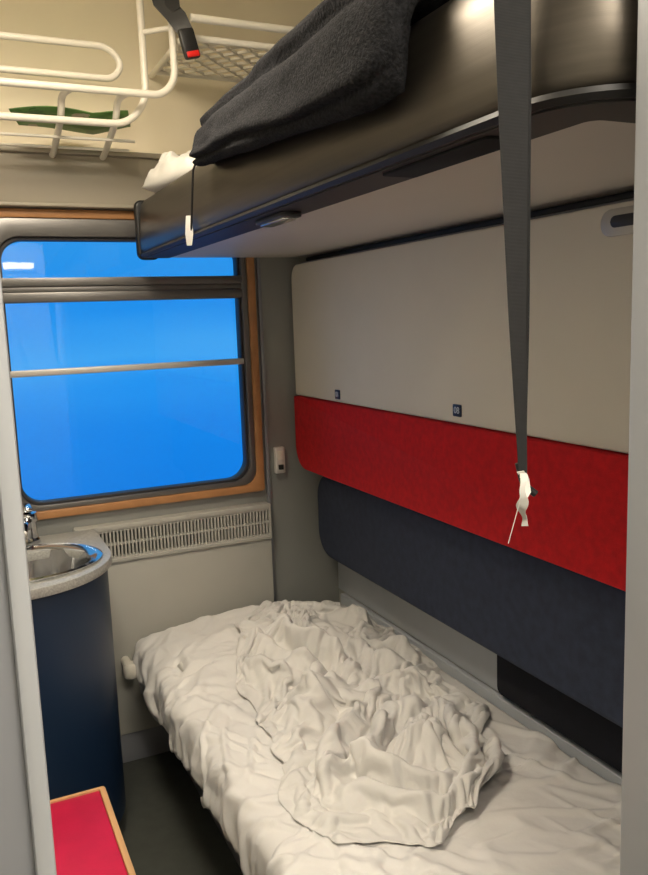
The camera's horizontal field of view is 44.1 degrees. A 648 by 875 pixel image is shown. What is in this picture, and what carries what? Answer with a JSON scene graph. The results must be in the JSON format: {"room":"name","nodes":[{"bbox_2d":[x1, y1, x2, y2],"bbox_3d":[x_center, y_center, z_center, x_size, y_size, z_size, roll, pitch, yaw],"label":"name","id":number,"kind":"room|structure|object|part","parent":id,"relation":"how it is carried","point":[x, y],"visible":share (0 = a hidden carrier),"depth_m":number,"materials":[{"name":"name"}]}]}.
{"room":"train carriage","nodes":[
{"label":"train carriage","id":0,"kind":"room"},
{"bbox_2d":[0,0,322,154],"bbox_3d":[0.038,-0.880,0.737,1.548,0.520,3.500,-6,9,-25],"label":"ceiling","id":1,"kind":"structure","parent":0,"point":[170,122],"depth_m":2.32,"materials":[{"name":"paint"}]},
{"bbox_2d":[494,0,537,543],"bbox_3d":[0.177,-0.477,0.745,0.045,1.180,0.032,2,9,23],"label":"strap","id":2,"kind":"object","parent":1,"relation":"hanging from","point":[512,18],"visible":1,"depth_m":0.78,"materials":[{"name":"black fabric"}]},
{"bbox_2d":[0,146,339,602],"bbox_3d":[-0.674,-0.139,2.451,1.550,2.400,0.115,-6,9,-25],"label":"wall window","id":3,"kind":"structure","parent":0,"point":[304,571],"depth_m":2.65,"materials":[{"name":"beige plastic"}]},
{"bbox_2d":[0,0,177,160],"bbox_3d":[-0.878,-0.990,2.028,0.949,0.469,0.319,-6,9,-25],"label":"luggage rack","id":4,"kind":"object","parent":3,"relation":"attached to","point":[65,89],"visible":0.98,"depth_m":2.08,"materials":[{"name":"white metal"}]},
{"bbox_3d":[-0.907,-0.952,1.952,0.826,0.097,0.017,-6,9,-25],"label":"rail","id":5,"kind":"part","parent":4,"relation":"part of","materials":[{"name":"white metal"}]},
{"bbox_2d":[9,106,129,134],"bbox_3d":[-0.686,-0.857,2.170,0.330,0.032,0.192,-6,9,-25],"label":"clothes hanger","id":6,"kind":"object","parent":4,"relation":"on","point":[41,110],"visible":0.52,"depth_m":2.13,"materials":[{"name":"green plastic"}]},
{"bbox_3d":[-0.870,-0.996,1.930,0.884,0.429,0.019,-6,9,-25],"label":"rail","id":7,"kind":"part","parent":4,"relation":"part of","materials":[{"name":"white metal"}]},
{"bbox_3d":[-0.816,-1.024,1.885,0.949,0.364,0.019,-6,9,-25],"label":"rail","id":8,"kind":"part","parent":4,"relation":"part of","materials":[{"name":"white metal"}]},
{"bbox_2d":[152,0,199,59],"bbox_3d":[-0.375,-1.093,2.013,0.121,0.281,0.054,1,9,19],"label":"belt","id":9,"kind":"object","parent":4,"relation":"hanging from","point":[171,10],"visible":1,"depth_m":2.00,"materials":[{"name":"black plastic"}]},
{"bbox_2d":[0,208,264,519],"bbox_3d":[-0.603,-0.233,2.482,0.833,0.907,0.058,-6,9,-25],"label":"window","id":10,"kind":"structure","parent":3,"relation":"attached to","point":[16,224],"depth_m":2.46,"materials":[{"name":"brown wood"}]},
{"bbox_2d":[149,13,293,82],"bbox_3d":[-0.183,-1.093,2.310,0.559,0.058,0.400,-6,9,-25],"label":"wire shelf","id":11,"kind":"object","parent":3,"relation":"attached to","point":[252,47],"visible":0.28,"depth_m":2.19,"materials":[{"name":"white metal"}]},
{"bbox_3d":[-0.243,-1.089,2.439,0.540,0.016,0.016,-6,9,-25],"label":"shelf rail","id":12,"kind":"part","parent":11,"relation":"part of","materials":[{"name":"white metal"}]},
{"bbox_3d":[-0.192,-1.080,2.331,0.558,0.018,0.359,-6,9,-25],"label":"shelf frame","id":13,"kind":"part","parent":11,"relation":"part of","materials":[{"name":"white metal"}]},
{"bbox_3d":[-0.095,-1.090,2.141,0.540,0.020,0.020,-6,9,-25],"label":"shelf rail","id":14,"kind":"part","parent":11,"relation":"part of","materials":[{"name":"white metal"}]},
{"bbox_2d":[273,446,284,473],"bbox_3d":[-0.149,0.077,2.707,0.036,0.090,0.034,-6,9,-25],"label":"light switch","id":15,"kind":"object","parent":3,"relation":"attached to","point":[278,452],"visible":1,"depth_m":2.70,"materials":[{"name":"plastic"}]},
{"bbox_2d":[118,751,243,874],"bbox_3d":[0.105,1.276,1.083,1.650,0.050,3.550,-6,9,-25],"label":"floor","id":16,"kind":"structure","parent":0,"point":[164,827],"depth_m":2.26,"materials":[{"name":"plastic"}]},
{"bbox_2d":[31,570,125,823],"bbox_3d":[-0.896,0.748,2.110,0.693,0.762,0.540,-6,9,-25],"label":"base cabinet","id":17,"kind":"object","parent":16,"relation":"on","point":[73,633],"visible":0.46,"depth_m":2.01,"materials":[{"name":"blue laminate"}]},
{"bbox_2d":[26,529,111,599],"bbox_3d":[-0.907,0.406,2.072,0.705,0.150,0.513,-6,9,-25],"label":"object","id":18,"kind":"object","parent":17,"relation":"on","point":[62,562],"depth_m":2.21,"materials":[{"name":"grey stone"}]},
{"bbox_2d":[22,503,40,545],"bbox_3d":[-0.845,0.254,2.257,0.060,0.108,0.156,-3,9,-3],"label":"water tap","id":19,"kind":"object","parent":18,"relation":"on","point":[30,517],"visible":0.66,"depth_m":2.27,"materials":[{"name":"silver metal"}]},
{"bbox_3d":[-0.852,0.202,2.290,0.026,0.014,0.075,-6,9,-25],"label":"lever","id":20,"kind":"part","parent":19,"relation":"part of","materials":[{"name":"silver metal"}]},
{"bbox_3d":[-0.835,0.253,2.237,0.027,0.044,0.117,-4,9,-12],"label":"spout","id":21,"kind":"part","parent":19,"relation":"part of","materials":[{"name":"silver metal"}]},
{"bbox_2d":[26,543,102,581],"bbox_3d":[-0.785,0.398,2.094,0.410,0.150,0.336,-6,9,-25],"label":"sink","id":22,"kind":"object","parent":18,"relation":"in","point":[51,562],"depth_m":2.22,"materials":[{"name":"silver metal"}]},
{"bbox_2d":[50,786,135,874],"bbox_3d":[-0.543,0.988,1.466,0.373,0.453,0.357,-6,9,-25],"label":"stool","id":23,"kind":"object","parent":16,"relation":"on","point":[87,836],"visible":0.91,"depth_m":1.50,"materials":[{"name":"red plastic"}]},
{"bbox_2d":[73,501,273,762],"bbox_3d":[-0.461,0.640,2.627,0.635,0.792,0.044,-6,9,-25],"label":"heater cover","id":24,"kind":"object","parent":16,"relation":"on","point":[165,572],"visible":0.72,"depth_m":2.58,"materials":[{"name":"laminate"}]},
{"bbox_2d":[121,656,136,678],"bbox_3d":[-0.608,0.711,2.489,0.046,0.044,0.110,-6,9,-25],"label":"radiator valve","id":25,"kind":"object","parent":24,"relation":"attached to","point":[129,668],"visible":0.91,"depth_m":2.44,"materials":[{"name":"white plastic"}]},
{"bbox_3d":[-0.594,0.714,2.460,0.046,0.044,0.046,-6,9,-25],"label":"valve knob","id":26,"kind":"part","parent":25,"relation":"part of","materials":[{"name":"white plastic"}]},
{"bbox_2d":[73,501,271,562],"bbox_3d":[-0.473,0.308,2.578,0.635,0.120,0.044,-6,9,-25],"label":"grille","id":27,"kind":"object","parent":24,"relation":"attached to","point":[185,534],"depth_m":2.58,"materials":[{"name":"metal"}]},
{"bbox_3d":[-0.462,0.650,2.632,0.635,0.572,0.036,-6,9,-25],"label":"panel","id":28,"kind":"part","parent":24,"relation":"part of","materials":[{"name":"laminate"}]},
{"bbox_2d":[183,593,621,873],"bbox_3d":[0.140,0.910,1.887,0.744,0.435,1.850,-6,9,-25],"label":"lower berth","id":29,"kind":"object","parent":16,"relation":"on","point":[528,720],"visible":0.11,"depth_m":2.01,"materials":[{"name":"grey paint"}]},
{"bbox_2d":[240,599,500,848],"bbox_3d":[0.054,0.602,2.030,0.648,0.129,1.234,-6,9,-25],"label":"duvet cover","id":30,"kind":"object","parent":29,"relation":"on","point":[373,745],"visible":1,"depth_m":1.79,"materials":[{"name":"white fabric"}]},
{"bbox_2d":[132,600,621,874],"bbox_3d":[0.106,0.853,1.853,0.748,0.460,1.871,-6,9,-25],"label":"sheet","id":31,"kind":"object","parent":29,"relation":"on","point":[541,811],"visible":0.56,"depth_m":1.64,"materials":[{"name":"white fabric"}]},
{"bbox_3d":[0.468,0.875,2.038,0.019,0.435,1.850,-6,9,-25],"label":"wall rail","id":32,"kind":"part","parent":29,"relation":"part of","materials":[{"name":"grey metal"}]},
{"bbox_2d":[497,655,622,772],"bbox_3d":[0.641,0.631,1.597,0.027,0.135,0.930,-6,9,-25],"label":"cushion","id":33,"kind":"object","parent":29,"relation":"on","point":[598,735],"visible":0.49,"depth_m":1.79,"materials":[{"name":"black fabric"}]},
{"bbox_2d":[339,588,498,692],"bbox_3d":[0.785,-0.010,1.235,0.050,2.400,3.550,-6,9,-25],"label":"wall","id":34,"kind":"structure","parent":0,"point":[340,590],"depth_m":2.48,"materials":[{"name":"laminate"}]},
{"bbox_2d":[0,512,35,874],"bbox_3d":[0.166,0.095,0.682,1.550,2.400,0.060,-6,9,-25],"label":"door","id":35,"kind":"structure","parent":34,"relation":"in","point":[16,841],"depth_m":0.49,"materials":[{"name":"grey paint"}]},
{"bbox_2d":[0,272,56,874],"bbox_3d":[-0.188,0.281,0.534,0.012,2.100,0.068,-6,9,-25],"label":"door frame","id":36,"kind":"structure","parent":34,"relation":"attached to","point":[11,509],"depth_m":0.48,"materials":[{"name":"grey paint"}]},
{"bbox_2d":[133,0,637,260],"bbox_3d":[0.125,-0.528,1.686,0.665,0.179,1.896,-6,9,-25],"label":"upper berth","id":37,"kind":"object","parent":34,"relation":"attached to","point":[425,162],"visible":0.91,"depth_m":1.12,"materials":[{"name":"brown metal"}]},
{"bbox_2d":[142,150,195,192],"bbox_3d":[-0.306,-0.731,2.177,0.280,0.137,0.360,-8,10,-36],"label":"pillow","id":38,"kind":"object","parent":37,"relation":"on","point":[170,167],"visible":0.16,"depth_m":2.12,"materials":[{"name":"fabric"}]},
{"bbox_2d":[185,165,195,245],"bbox_3d":[-0.268,-0.532,1.780,0.120,0.197,0.037,2,9,24],"label":"cord","id":39,"kind":"object","parent":37,"relation":"hanging from","point":[189,219],"visible":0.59,"depth_m":1.81,"materials":[{"name":"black plastic"}]},
{"bbox_2d":[255,211,301,226],"bbox_3d":[-0.087,-0.409,1.504,0.042,0.014,0.150,-6,9,-25],"label":"handle","id":40,"kind":"object","parent":37,"relation":"on","point":[274,218],"depth_m":1.47,"materials":[{"name":"silver metal"}]},
{"bbox_2d":[189,0,449,165],"bbox_3d":[0.032,-0.559,1.346,0.344,0.196,0.839,-6,9,-25],"label":"rolled blanket","id":41,"kind":"object","parent":37,"relation":"on","point":[346,59],"visible":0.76,"depth_m":1.06,"materials":[{"name":"grey fabric"}]},
{"bbox_3d":[0.375,-0.482,1.834,0.098,0.014,1.835,-6,9,-25],"label":"rail","id":42,"kind":"part","parent":37,"relation":"part of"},
{"bbox_2d":[338,562,498,691],"bbox_3d":[0.451,0.572,2.023,0.006,0.160,1.870,-6,9,-25],"label":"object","id":43,"kind":"structure","parent":34,"relation":"attached to","point":[474,658],"depth_m":2.35,"materials":[{"name":"grey plastic"}]},
{"bbox_2d":[291,198,633,590],"bbox_3d":[0.359,-0.131,1.881,0.158,0.685,1.869,-6,9,-25],"label":"folded berth","id":44,"kind":"object","parent":34,"relation":"attached to","point":[403,367],"visible":0.95,"depth_m":1.75,"materials":[{"name":"plastic"}]},
{"bbox_3d":[0.041,-0.129,2.399,0.004,0.028,0.032,-6,9,-25],"label":"number plate","id":45,"kind":"part","parent":44,"relation":"part of","materials":[{"name":"blue plastic"}]},
{"bbox_3d":[0.306,-0.062,1.839,0.004,0.028,0.032,-6,9,-25],"label":"number plate","id":46,"kind":"part","parent":44,"relation":"part of","materials":[{"name":"blue plastic"}]},
{"bbox_2d":[294,395,628,590],"bbox_3d":[0.332,0.086,1.894,0.078,0.242,1.855,-6,9,-25],"label":"cushion","id":47,"kind":"object","parent":44,"relation":"on","point":[460,473],"depth_m":1.76,"materials":[{"name":"red fabric"}]},
{"bbox_3d":[0.323,-0.248,1.846,0.070,0.427,1.855,-6,9,-25],"label":"berth panel","id":48,"kind":"part","parent":44,"relation":"part of","materials":[{"name":"plastic"}]},
{"bbox_3d":[0.506,-0.364,1.346,0.014,0.046,0.100,-6,9,-25],"label":"pull handle","id":49,"kind":"part","parent":44,"relation":"part of","materials":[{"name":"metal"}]},
{"bbox_2d":[318,476,625,727],"bbox_3d":[0.408,0.363,1.964,0.091,0.294,1.850,-6,9,-25],"label":"backrest cushion","id":50,"kind":"object","parent":34,"relation":"attached to","point":[565,628],"visible":0.75,"depth_m":1.88,"materials":[{"name":"blue fabric"}]},
{"bbox_2d":[620,0,647,874],"bbox_3d":[0.331,0.229,0.756,0.030,2.100,0.100,-6,9,-25],"label":"door frame","id":51,"kind":"structure","parent":34,"relation":"attached to","point":[634,798],"depth_m":0.76,"materials":[{"name":"grey paint"}]}
]}

